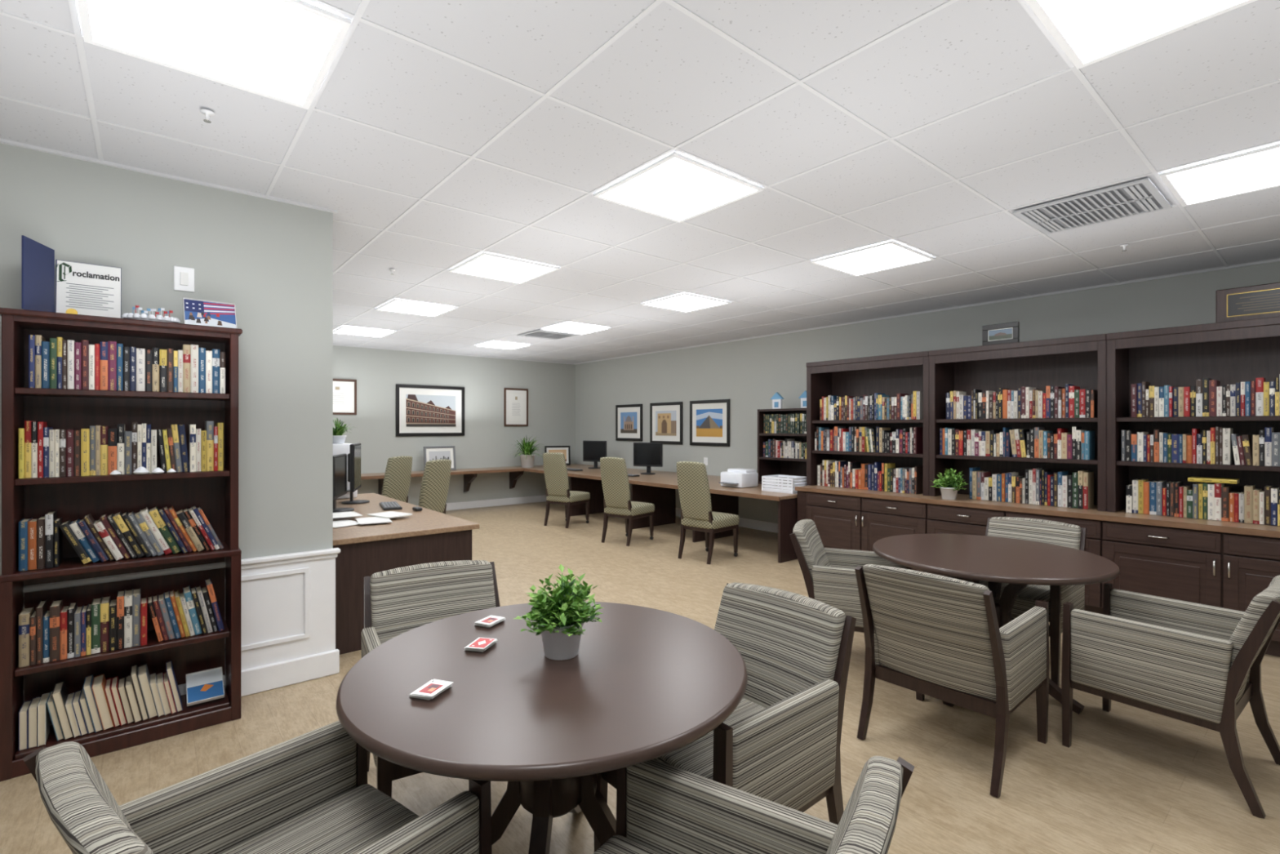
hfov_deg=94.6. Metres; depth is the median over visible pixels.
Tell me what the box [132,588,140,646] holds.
book
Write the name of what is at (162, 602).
book
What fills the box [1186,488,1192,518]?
book
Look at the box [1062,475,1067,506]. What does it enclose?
book
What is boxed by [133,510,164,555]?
book
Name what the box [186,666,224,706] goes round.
picture book
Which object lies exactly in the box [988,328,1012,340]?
print
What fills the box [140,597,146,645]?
book
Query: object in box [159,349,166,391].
book
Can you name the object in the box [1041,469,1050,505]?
book
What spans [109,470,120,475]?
seashell
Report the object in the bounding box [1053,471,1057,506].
book
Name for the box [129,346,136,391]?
book
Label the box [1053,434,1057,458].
book
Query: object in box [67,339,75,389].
book
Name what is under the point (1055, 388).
book
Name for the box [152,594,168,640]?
book
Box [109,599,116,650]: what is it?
book
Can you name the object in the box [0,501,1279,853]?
floor
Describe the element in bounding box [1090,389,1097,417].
book
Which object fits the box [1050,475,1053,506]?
book
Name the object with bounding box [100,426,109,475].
book
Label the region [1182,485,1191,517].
book
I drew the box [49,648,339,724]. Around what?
baseboard
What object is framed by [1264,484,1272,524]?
book
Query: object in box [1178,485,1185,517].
book
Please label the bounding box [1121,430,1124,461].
book
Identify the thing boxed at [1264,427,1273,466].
book
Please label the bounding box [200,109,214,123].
sprinkler
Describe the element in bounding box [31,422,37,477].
book
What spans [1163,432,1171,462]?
book
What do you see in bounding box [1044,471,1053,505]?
book
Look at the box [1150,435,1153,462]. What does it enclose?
book
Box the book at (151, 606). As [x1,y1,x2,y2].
[147,595,163,641]
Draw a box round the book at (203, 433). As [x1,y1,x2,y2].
[200,430,206,471]
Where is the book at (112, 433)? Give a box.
[107,428,117,475]
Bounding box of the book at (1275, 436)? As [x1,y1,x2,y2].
[1271,431,1279,466]
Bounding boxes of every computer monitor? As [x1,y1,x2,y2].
[333,453,354,512]
[341,442,369,504]
[582,440,606,468]
[633,442,662,474]
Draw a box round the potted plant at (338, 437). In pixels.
[333,417,355,443]
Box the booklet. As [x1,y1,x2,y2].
[182,297,236,328]
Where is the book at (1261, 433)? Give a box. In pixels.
[1258,430,1264,466]
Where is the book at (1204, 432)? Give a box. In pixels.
[1202,430,1209,463]
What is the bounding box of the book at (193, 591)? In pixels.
[190,586,207,634]
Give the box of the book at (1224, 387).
[1222,385,1226,416]
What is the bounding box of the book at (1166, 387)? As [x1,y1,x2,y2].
[1164,385,1173,417]
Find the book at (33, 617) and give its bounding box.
[29,609,35,665]
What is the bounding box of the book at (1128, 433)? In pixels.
[1124,430,1135,461]
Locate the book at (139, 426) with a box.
[137,424,142,467]
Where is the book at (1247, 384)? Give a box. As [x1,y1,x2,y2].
[1244,381,1250,416]
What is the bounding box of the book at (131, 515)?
[127,511,156,555]
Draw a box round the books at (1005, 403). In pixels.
[763,386,1035,504]
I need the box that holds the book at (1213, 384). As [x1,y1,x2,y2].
[1208,380,1219,416]
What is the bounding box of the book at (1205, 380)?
[1202,377,1212,416]
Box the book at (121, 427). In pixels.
[117,423,124,474]
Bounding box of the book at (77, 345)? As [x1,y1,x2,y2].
[74,342,81,389]
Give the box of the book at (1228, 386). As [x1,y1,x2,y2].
[1226,384,1230,416]
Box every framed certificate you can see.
[333,378,356,414]
[503,387,528,426]
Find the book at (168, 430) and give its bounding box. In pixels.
[166,428,176,471]
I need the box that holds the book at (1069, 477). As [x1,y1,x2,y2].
[1067,474,1072,507]
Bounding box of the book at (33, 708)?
[27,696,41,748]
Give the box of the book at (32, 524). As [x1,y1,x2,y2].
[27,518,37,569]
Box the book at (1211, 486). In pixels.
[1208,482,1214,519]
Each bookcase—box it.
[0,307,242,781]
[806,351,928,495]
[928,333,1106,511]
[1106,316,1279,511]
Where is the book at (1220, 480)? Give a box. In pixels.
[1187,476,1239,484]
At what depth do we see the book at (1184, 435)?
4.26 m
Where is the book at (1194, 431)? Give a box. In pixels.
[1191,428,1199,463]
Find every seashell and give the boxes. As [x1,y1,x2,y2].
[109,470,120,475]
[133,466,149,474]
[151,467,164,473]
[167,468,176,472]
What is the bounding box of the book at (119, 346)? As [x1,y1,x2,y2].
[116,343,123,391]
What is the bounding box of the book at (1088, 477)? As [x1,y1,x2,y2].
[1083,471,1093,509]
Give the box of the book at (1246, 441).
[1241,434,1253,465]
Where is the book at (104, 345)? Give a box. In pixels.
[100,341,107,390]
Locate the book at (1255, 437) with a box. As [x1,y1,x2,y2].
[1253,435,1258,465]
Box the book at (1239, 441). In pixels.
[1235,435,1245,465]
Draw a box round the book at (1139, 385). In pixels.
[1137,382,1142,417]
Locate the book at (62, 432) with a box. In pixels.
[59,429,66,476]
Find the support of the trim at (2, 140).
attached to the wall at (271, 260)
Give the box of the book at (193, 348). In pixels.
[190,344,198,392]
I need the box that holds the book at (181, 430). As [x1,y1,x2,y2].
[177,424,189,471]
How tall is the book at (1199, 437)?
0.210 m
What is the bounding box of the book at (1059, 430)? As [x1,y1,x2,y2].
[1057,428,1067,458]
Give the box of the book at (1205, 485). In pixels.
[1202,482,1210,519]
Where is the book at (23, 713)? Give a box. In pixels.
[18,699,31,751]
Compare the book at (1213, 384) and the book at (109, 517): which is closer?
the book at (109, 517)
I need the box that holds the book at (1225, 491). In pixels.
[1221,485,1231,521]
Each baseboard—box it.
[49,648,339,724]
[417,494,546,511]
[675,507,777,533]
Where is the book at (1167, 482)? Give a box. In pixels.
[1166,480,1173,515]
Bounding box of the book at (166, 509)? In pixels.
[163,506,192,552]
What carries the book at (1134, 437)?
on the bookcase at (1233, 352)
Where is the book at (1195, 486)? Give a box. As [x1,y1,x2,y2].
[1192,482,1198,518]
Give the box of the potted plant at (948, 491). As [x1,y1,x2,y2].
[929,467,967,499]
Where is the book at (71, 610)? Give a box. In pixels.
[66,601,76,657]
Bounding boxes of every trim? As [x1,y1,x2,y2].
[0,138,337,213]
[22,547,340,592]
[23,553,337,597]
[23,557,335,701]
[23,567,309,695]
[333,344,574,364]
[574,258,1279,364]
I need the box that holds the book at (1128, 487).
[1125,484,1132,512]
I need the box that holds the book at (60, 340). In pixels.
[57,337,64,388]
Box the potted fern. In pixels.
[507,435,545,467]
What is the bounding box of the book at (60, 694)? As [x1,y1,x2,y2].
[51,680,74,739]
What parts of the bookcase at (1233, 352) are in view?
panel, panel, shelf, shelf, panel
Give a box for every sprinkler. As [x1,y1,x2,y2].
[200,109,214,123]
[1120,244,1128,251]
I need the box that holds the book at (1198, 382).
[1195,379,1202,416]
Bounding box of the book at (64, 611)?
[60,605,68,659]
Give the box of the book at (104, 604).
[100,596,110,652]
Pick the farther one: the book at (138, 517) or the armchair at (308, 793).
the book at (138, 517)
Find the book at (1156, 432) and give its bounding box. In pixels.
[1153,429,1163,462]
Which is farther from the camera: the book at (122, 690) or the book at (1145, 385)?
the book at (1145, 385)
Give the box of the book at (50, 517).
[44,510,57,568]
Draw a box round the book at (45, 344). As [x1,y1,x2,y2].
[41,341,49,388]
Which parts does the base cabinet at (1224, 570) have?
handle, door, drawer, handle, handle, drawer, door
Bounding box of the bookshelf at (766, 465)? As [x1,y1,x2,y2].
[757,408,807,487]
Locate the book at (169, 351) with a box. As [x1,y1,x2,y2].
[166,348,173,391]
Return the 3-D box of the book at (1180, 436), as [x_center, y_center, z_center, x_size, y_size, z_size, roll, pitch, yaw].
[3.977,0.158,4.326,0.170,0.205,0.020,0,0,-40]
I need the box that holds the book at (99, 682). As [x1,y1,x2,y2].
[91,673,114,730]
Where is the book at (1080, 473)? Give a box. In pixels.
[1078,470,1088,508]
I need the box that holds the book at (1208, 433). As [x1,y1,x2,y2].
[1206,430,1210,463]
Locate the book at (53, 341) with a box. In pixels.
[49,337,57,388]
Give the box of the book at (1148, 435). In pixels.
[1146,434,1153,462]
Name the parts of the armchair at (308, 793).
leg, backrest, armrest, seat, leg, armrest, leg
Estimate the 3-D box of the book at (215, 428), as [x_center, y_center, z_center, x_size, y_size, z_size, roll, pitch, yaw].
[-2.162,0.108,3.002,0.015,0.222,0.143,0,0,-40]
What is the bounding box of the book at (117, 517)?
[112,511,144,557]
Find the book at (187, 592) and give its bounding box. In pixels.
[182,585,202,635]
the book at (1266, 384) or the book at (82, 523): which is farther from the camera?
the book at (1266, 384)
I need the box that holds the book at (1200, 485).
[1198,482,1203,519]
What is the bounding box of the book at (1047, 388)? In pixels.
[1045,386,1055,417]
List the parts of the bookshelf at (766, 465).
panel, shelf, shelf, shelf, shelf, panel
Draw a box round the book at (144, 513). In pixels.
[139,506,172,554]
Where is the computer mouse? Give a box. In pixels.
[412,506,422,511]
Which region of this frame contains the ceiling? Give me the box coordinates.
[0,0,1279,364]
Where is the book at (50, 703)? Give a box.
[46,690,64,741]
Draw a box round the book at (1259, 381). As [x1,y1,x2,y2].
[1255,377,1265,416]
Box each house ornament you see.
[770,392,784,408]
[798,391,806,408]
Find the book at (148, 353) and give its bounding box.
[145,349,151,391]
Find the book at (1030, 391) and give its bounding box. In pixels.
[1029,390,1032,417]
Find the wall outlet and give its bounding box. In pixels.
[703,457,707,465]
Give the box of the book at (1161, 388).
[1159,386,1164,417]
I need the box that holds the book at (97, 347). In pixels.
[94,343,100,390]
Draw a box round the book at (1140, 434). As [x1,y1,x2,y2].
[1137,431,1148,461]
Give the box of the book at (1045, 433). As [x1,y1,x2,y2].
[1043,431,1053,457]
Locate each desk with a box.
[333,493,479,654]
[524,465,797,563]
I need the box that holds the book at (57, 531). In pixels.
[53,517,62,567]
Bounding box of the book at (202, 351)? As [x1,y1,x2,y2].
[198,347,205,393]
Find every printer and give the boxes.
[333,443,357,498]
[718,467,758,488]
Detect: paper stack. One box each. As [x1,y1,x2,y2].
[333,511,363,518]
[333,519,360,528]
[355,516,392,524]
[367,511,413,518]
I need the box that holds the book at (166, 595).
[164,591,181,639]
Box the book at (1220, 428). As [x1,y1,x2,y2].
[1219,426,1225,464]
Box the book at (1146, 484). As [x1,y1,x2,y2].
[1143,480,1151,514]
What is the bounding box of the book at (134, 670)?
[130,663,148,720]
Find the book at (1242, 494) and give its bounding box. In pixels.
[1239,491,1244,522]
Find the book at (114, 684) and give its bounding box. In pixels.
[111,675,127,725]
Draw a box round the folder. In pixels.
[21,235,121,318]
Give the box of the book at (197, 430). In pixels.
[195,428,200,471]
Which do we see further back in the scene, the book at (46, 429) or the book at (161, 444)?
the book at (161, 444)
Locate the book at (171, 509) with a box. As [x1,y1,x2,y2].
[168,506,197,551]
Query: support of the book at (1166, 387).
on the bookcase at (1233, 352)
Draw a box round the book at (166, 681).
[163,671,177,714]
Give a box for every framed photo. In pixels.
[423,445,456,470]
[544,445,570,465]
[982,321,1019,345]
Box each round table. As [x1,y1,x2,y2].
[336,600,747,853]
[872,533,1119,714]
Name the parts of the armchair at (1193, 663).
leg, leg, armrest, seat frame, armrest, leg, backrest, leg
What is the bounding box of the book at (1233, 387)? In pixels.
[1230,384,1235,416]
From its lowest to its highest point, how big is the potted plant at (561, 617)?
0.269 m
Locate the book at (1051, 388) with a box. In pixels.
[1050,386,1053,417]
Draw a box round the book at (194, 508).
[191,506,219,549]
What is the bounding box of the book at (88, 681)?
[82,674,102,732]
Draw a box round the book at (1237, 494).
[1234,491,1241,522]
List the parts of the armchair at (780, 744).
leg, seat, seat frame, leg, backrest, armrest, leg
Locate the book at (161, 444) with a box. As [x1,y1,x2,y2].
[156,429,166,472]
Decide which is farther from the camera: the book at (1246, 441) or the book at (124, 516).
the book at (1246, 441)
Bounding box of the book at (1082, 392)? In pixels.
[1079,389,1085,417]
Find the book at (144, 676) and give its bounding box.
[137,663,158,718]
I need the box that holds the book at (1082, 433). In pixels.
[1081,432,1084,459]
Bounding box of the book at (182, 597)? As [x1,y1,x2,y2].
[178,591,195,635]
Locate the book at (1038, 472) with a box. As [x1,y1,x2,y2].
[1035,468,1044,504]
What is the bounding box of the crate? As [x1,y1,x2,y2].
[761,474,808,493]
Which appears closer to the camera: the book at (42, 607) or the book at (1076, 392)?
the book at (42, 607)
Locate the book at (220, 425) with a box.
[215,422,223,471]
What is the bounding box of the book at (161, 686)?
[156,672,171,715]
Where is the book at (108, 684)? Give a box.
[104,677,120,727]
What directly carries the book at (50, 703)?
on the bookcase at (73, 498)
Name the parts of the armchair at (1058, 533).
leg, seat, backrest, seat frame, leg, armrest, leg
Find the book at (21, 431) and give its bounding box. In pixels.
[18,428,24,478]
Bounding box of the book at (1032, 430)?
[1030,428,1034,457]
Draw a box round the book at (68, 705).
[65,692,80,737]
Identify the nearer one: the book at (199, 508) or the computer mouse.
the book at (199, 508)
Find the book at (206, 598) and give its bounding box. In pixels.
[200,586,218,631]
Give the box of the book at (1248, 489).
[1244,484,1254,523]
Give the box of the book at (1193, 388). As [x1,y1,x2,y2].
[1190,386,1195,416]
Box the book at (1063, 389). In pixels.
[1062,388,1065,417]
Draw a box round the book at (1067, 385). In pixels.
[1065,383,1074,417]
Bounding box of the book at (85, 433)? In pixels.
[80,428,89,475]
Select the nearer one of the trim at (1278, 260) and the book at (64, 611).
the book at (64, 611)
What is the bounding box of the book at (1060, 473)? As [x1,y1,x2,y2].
[1057,471,1067,506]
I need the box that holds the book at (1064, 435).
[1061,432,1071,458]
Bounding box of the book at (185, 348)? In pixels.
[182,344,190,392]
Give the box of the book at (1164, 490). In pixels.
[1162,486,1166,515]
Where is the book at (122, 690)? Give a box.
[117,676,133,724]
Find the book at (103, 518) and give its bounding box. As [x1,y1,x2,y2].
[99,512,130,559]
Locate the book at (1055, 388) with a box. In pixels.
[1053,386,1064,417]
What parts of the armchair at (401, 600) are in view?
leg, armrest, leg, seat frame, backrest, leg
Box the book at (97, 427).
[95,425,102,475]
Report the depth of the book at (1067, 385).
4.81 m
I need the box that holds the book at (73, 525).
[69,518,100,562]
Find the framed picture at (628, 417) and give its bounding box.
[615,404,642,440]
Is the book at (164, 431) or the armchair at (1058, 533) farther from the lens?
the armchair at (1058, 533)
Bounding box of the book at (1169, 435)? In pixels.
[1167,433,1175,462]
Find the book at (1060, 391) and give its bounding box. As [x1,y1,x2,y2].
[1057,388,1062,417]
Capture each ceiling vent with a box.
[517,329,578,340]
[1012,177,1172,235]
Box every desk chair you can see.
[382,455,412,502]
[418,459,451,513]
[542,452,590,528]
[600,457,654,546]
[676,461,739,564]
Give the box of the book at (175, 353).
[173,351,177,392]
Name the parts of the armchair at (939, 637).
leg, armrest, leg, backrest, seat frame, leg, armrest, leg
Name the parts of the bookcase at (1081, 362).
panel, shelf, shelf, panel, panel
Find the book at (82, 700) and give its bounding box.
[79,688,94,733]
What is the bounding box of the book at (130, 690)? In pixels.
[124,675,142,722]
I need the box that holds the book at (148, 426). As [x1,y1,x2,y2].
[146,424,151,473]
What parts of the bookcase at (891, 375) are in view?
panel, panel, shelf, shelf, panel, panel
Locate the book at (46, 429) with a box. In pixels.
[43,426,53,477]
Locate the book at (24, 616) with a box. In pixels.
[18,606,34,666]
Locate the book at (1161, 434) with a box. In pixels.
[1159,432,1163,462]
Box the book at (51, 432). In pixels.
[48,429,54,477]
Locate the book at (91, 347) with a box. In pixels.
[88,344,94,390]
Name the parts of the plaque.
plate, plate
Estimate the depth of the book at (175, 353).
2.85 m
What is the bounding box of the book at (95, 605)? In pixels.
[91,596,102,653]
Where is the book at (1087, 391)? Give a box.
[1085,389,1095,417]
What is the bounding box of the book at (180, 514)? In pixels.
[175,508,204,551]
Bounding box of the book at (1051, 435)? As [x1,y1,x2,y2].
[1050,434,1053,458]
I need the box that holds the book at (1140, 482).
[1137,478,1148,513]
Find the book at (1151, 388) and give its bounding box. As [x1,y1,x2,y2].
[1149,386,1158,417]
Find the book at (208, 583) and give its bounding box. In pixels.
[204,578,224,631]
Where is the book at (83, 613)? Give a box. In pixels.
[80,604,88,656]
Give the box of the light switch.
[173,266,194,292]
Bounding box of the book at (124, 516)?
[121,511,151,557]
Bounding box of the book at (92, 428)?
[89,426,95,475]
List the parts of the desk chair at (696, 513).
leg, backrest, leg, seat, seat frame, leg, leg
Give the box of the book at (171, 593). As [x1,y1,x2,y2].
[168,590,185,637]
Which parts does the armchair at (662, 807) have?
leg, seat, armrest, backrest, leg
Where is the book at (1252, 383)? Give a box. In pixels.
[1250,381,1256,416]
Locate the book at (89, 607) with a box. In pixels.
[86,604,91,654]
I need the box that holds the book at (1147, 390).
[1146,389,1149,417]
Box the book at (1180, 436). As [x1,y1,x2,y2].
[1178,434,1182,462]
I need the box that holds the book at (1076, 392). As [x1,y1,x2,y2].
[1074,389,1079,417]
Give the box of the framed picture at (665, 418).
[649,401,682,444]
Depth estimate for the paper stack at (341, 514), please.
4.56 m
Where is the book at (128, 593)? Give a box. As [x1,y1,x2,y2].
[124,588,133,648]
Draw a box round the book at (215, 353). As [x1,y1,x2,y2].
[211,349,219,393]
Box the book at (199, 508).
[196,506,223,548]
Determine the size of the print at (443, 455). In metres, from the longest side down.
0.370 x 0.250 x 0.003 m
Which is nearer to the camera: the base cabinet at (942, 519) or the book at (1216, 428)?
the book at (1216, 428)
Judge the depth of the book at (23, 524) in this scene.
2.52 m
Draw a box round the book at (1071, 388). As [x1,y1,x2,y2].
[1068,386,1079,417]
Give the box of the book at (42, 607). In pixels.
[35,600,47,663]
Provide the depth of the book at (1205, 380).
4.17 m
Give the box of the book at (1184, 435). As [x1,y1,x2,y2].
[1182,434,1190,462]
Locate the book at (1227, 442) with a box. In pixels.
[1222,428,1232,464]
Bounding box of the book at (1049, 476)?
[1047,474,1053,505]
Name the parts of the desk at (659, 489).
support panel, support panel, support panel, panel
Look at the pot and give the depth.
10.79 m
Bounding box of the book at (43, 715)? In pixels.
[37,692,49,746]
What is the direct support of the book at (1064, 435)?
on the bookcase at (1081, 362)
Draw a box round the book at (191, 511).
[187,506,214,550]
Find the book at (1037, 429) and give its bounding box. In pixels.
[1034,426,1044,457]
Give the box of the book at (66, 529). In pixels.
[58,520,91,564]
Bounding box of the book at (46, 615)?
[43,609,49,662]
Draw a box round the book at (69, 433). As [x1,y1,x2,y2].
[66,429,76,476]
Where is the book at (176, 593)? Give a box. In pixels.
[173,591,190,636]
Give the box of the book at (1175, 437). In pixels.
[1171,434,1178,462]
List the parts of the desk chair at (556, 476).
leg, backrest, leg, seat, leg, seat frame, leg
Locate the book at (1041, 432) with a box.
[1039,430,1048,457]
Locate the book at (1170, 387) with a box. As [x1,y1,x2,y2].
[1168,386,1175,417]
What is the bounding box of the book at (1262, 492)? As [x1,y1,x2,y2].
[1259,490,1264,524]
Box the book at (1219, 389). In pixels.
[1216,386,1222,416]
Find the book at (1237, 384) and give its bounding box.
[1235,382,1240,416]
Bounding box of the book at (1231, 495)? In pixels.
[1228,491,1236,521]
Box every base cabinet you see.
[797,490,928,572]
[926,503,1102,613]
[1102,520,1279,656]
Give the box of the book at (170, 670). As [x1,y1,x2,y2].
[165,660,182,711]
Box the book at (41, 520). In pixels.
[36,515,44,568]
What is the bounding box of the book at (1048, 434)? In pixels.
[1047,432,1056,457]
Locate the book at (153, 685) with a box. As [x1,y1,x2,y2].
[150,672,164,716]
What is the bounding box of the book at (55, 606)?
[49,599,62,662]
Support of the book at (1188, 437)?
on the bookcase at (1233, 352)
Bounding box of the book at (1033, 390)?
[1032,388,1042,417]
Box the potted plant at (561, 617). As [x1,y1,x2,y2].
[513,564,603,660]
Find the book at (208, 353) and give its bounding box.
[205,350,212,393]
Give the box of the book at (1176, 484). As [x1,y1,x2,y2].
[1173,480,1182,516]
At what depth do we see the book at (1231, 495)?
4.07 m
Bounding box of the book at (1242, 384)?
[1240,382,1244,416]
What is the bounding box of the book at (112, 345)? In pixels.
[107,341,116,390]
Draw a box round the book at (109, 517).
[106,513,136,558]
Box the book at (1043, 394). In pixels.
[1042,393,1045,417]
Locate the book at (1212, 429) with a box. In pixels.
[1210,427,1214,463]
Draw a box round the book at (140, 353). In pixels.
[136,348,145,391]
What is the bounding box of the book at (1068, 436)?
[1066,434,1071,458]
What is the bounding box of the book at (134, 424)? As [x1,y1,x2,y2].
[132,422,137,474]
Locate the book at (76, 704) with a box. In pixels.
[71,689,88,735]
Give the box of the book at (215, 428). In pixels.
[213,426,217,471]
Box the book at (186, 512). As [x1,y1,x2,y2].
[182,507,210,550]
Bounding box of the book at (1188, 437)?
[1186,435,1191,462]
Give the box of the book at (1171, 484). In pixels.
[1169,481,1175,516]
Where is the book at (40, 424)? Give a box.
[37,421,47,477]
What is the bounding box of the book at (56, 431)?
[54,429,59,476]
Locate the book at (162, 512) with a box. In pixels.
[158,507,187,553]
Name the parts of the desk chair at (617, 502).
leg, backrest, leg, seat, leg, seat frame, leg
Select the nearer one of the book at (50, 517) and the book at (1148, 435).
the book at (50, 517)
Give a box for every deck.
[408,679,453,700]
[464,637,497,652]
[474,614,505,627]
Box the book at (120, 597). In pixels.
[116,590,124,649]
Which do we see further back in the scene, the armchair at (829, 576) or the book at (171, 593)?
the armchair at (829, 576)
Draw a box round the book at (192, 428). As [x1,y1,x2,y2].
[188,424,195,471]
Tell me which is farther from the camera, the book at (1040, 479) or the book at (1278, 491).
the book at (1040, 479)
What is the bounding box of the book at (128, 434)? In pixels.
[124,431,132,474]
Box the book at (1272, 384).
[1269,381,1275,416]
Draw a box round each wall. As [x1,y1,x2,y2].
[0,142,333,585]
[333,345,574,505]
[574,261,1279,523]
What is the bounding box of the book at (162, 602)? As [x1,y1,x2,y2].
[158,592,175,639]
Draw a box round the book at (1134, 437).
[1131,434,1137,461]
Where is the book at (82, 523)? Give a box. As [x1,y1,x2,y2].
[77,519,108,561]
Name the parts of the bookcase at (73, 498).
panel, panel, shelf, panel, shelf, shelf, shelf, shelf, panel, kick panel, panel, panel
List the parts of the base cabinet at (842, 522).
door, drawer, door, drawer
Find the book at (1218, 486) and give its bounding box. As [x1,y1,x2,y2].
[1214,482,1224,520]
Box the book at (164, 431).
[162,429,170,471]
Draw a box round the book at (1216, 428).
[1214,426,1219,464]
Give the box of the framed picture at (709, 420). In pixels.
[689,399,729,446]
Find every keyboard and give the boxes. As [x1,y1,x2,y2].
[379,501,402,510]
[566,467,582,471]
[627,473,639,476]
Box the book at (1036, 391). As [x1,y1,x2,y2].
[1035,390,1043,417]
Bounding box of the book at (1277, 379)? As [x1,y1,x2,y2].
[1275,377,1279,415]
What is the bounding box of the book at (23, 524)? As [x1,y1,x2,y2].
[18,517,32,570]
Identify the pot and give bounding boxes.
[520,453,535,467]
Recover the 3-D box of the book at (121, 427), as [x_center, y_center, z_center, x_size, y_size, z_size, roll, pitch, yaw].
[-2.439,0.103,2.776,0.025,0.233,0.134,0,0,-40]
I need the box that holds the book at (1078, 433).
[1075,430,1087,459]
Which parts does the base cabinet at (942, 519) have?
door, drawer, drawer, door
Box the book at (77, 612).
[74,605,83,657]
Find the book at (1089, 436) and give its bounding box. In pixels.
[1084,431,1094,459]
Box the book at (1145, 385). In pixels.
[1142,381,1150,417]
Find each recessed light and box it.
[76,0,351,110]
[333,325,395,337]
[375,298,457,316]
[448,252,559,284]
[474,341,532,349]
[540,322,610,334]
[593,151,764,222]
[640,293,730,312]
[810,240,935,276]
[1024,0,1257,69]
[1159,143,1279,206]
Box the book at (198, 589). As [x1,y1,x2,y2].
[195,585,213,632]
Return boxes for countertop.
[333,493,479,545]
[360,463,591,495]
[529,465,797,499]
[795,484,1279,537]
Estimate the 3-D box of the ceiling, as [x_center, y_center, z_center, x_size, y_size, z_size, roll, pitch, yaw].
[-0.872,-1.338,4.572,9.100,0.104,12.350,0,0,-40]
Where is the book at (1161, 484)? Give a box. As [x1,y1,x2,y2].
[1156,480,1166,515]
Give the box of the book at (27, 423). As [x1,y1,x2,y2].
[24,420,35,478]
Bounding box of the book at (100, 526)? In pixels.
[93,520,123,560]
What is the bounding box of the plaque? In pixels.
[1215,282,1279,322]
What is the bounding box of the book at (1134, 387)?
[1131,383,1137,417]
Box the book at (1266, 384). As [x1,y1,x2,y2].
[1263,382,1271,416]
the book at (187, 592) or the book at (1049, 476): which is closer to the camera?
the book at (187, 592)
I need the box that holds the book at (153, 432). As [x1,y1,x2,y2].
[151,429,156,473]
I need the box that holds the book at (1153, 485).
[1149,480,1157,515]
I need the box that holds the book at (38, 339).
[35,334,45,388]
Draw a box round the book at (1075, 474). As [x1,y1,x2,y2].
[1072,471,1078,507]
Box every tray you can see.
[122,305,180,323]
[718,481,738,484]
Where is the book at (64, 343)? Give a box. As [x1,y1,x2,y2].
[62,340,67,389]
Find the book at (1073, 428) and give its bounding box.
[1071,426,1081,459]
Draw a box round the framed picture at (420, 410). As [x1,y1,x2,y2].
[395,383,464,436]
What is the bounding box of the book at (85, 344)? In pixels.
[81,339,90,389]
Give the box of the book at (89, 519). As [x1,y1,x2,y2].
[83,513,115,560]
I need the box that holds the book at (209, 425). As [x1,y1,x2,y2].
[204,421,213,471]
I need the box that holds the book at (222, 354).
[219,351,225,393]
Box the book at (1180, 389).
[1177,386,1183,417]
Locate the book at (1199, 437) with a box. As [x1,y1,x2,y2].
[1196,433,1202,463]
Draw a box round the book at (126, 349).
[123,346,129,391]
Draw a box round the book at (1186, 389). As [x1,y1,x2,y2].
[1183,386,1190,417]
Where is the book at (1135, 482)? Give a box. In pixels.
[1132,479,1138,513]
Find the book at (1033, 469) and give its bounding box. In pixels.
[1032,467,1041,504]
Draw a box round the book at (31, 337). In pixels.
[28,334,35,387]
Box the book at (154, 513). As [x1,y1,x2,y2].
[148,506,181,553]
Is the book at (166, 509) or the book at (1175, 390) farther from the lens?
the book at (1175, 390)
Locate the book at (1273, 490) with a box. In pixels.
[1271,487,1279,525]
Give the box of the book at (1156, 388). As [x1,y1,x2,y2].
[1154,386,1159,417]
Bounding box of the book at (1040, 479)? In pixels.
[1039,478,1041,505]
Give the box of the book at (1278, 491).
[1277,489,1279,525]
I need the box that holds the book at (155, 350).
[152,347,159,391]
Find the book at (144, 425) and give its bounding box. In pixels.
[142,423,146,467]
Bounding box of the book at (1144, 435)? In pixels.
[1143,434,1146,462]
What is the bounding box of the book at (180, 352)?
[177,350,182,392]
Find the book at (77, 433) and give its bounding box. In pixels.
[73,430,80,475]
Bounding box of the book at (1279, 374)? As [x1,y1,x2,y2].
[1279,373,1279,415]
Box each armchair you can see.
[22,720,492,853]
[360,560,500,797]
[592,755,914,853]
[593,582,856,851]
[789,519,911,632]
[854,564,1048,797]
[946,516,1086,685]
[1061,574,1279,817]
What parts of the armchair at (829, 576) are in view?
leg, backrest, armrest, seat frame, armrest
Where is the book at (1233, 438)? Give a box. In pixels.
[1231,433,1239,464]
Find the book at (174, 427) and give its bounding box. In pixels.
[170,424,182,472]
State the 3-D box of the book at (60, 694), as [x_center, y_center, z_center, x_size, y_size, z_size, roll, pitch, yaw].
[-2.584,1.269,2.651,0.070,0.218,0.145,0,0,-40]
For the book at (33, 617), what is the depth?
2.54 m
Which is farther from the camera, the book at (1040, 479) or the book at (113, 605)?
the book at (1040, 479)
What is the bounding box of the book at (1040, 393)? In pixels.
[1038,391,1045,417]
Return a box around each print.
[333,384,351,409]
[405,394,455,426]
[428,450,450,461]
[509,393,523,420]
[548,449,566,461]
[620,412,636,433]
[655,410,676,435]
[696,408,722,436]
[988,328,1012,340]
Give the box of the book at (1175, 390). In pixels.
[1172,386,1179,417]
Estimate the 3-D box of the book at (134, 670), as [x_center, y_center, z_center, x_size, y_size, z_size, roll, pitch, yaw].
[-2.386,1.263,2.817,0.065,0.230,0.142,0,0,-40]
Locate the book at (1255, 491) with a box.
[1253,488,1262,524]

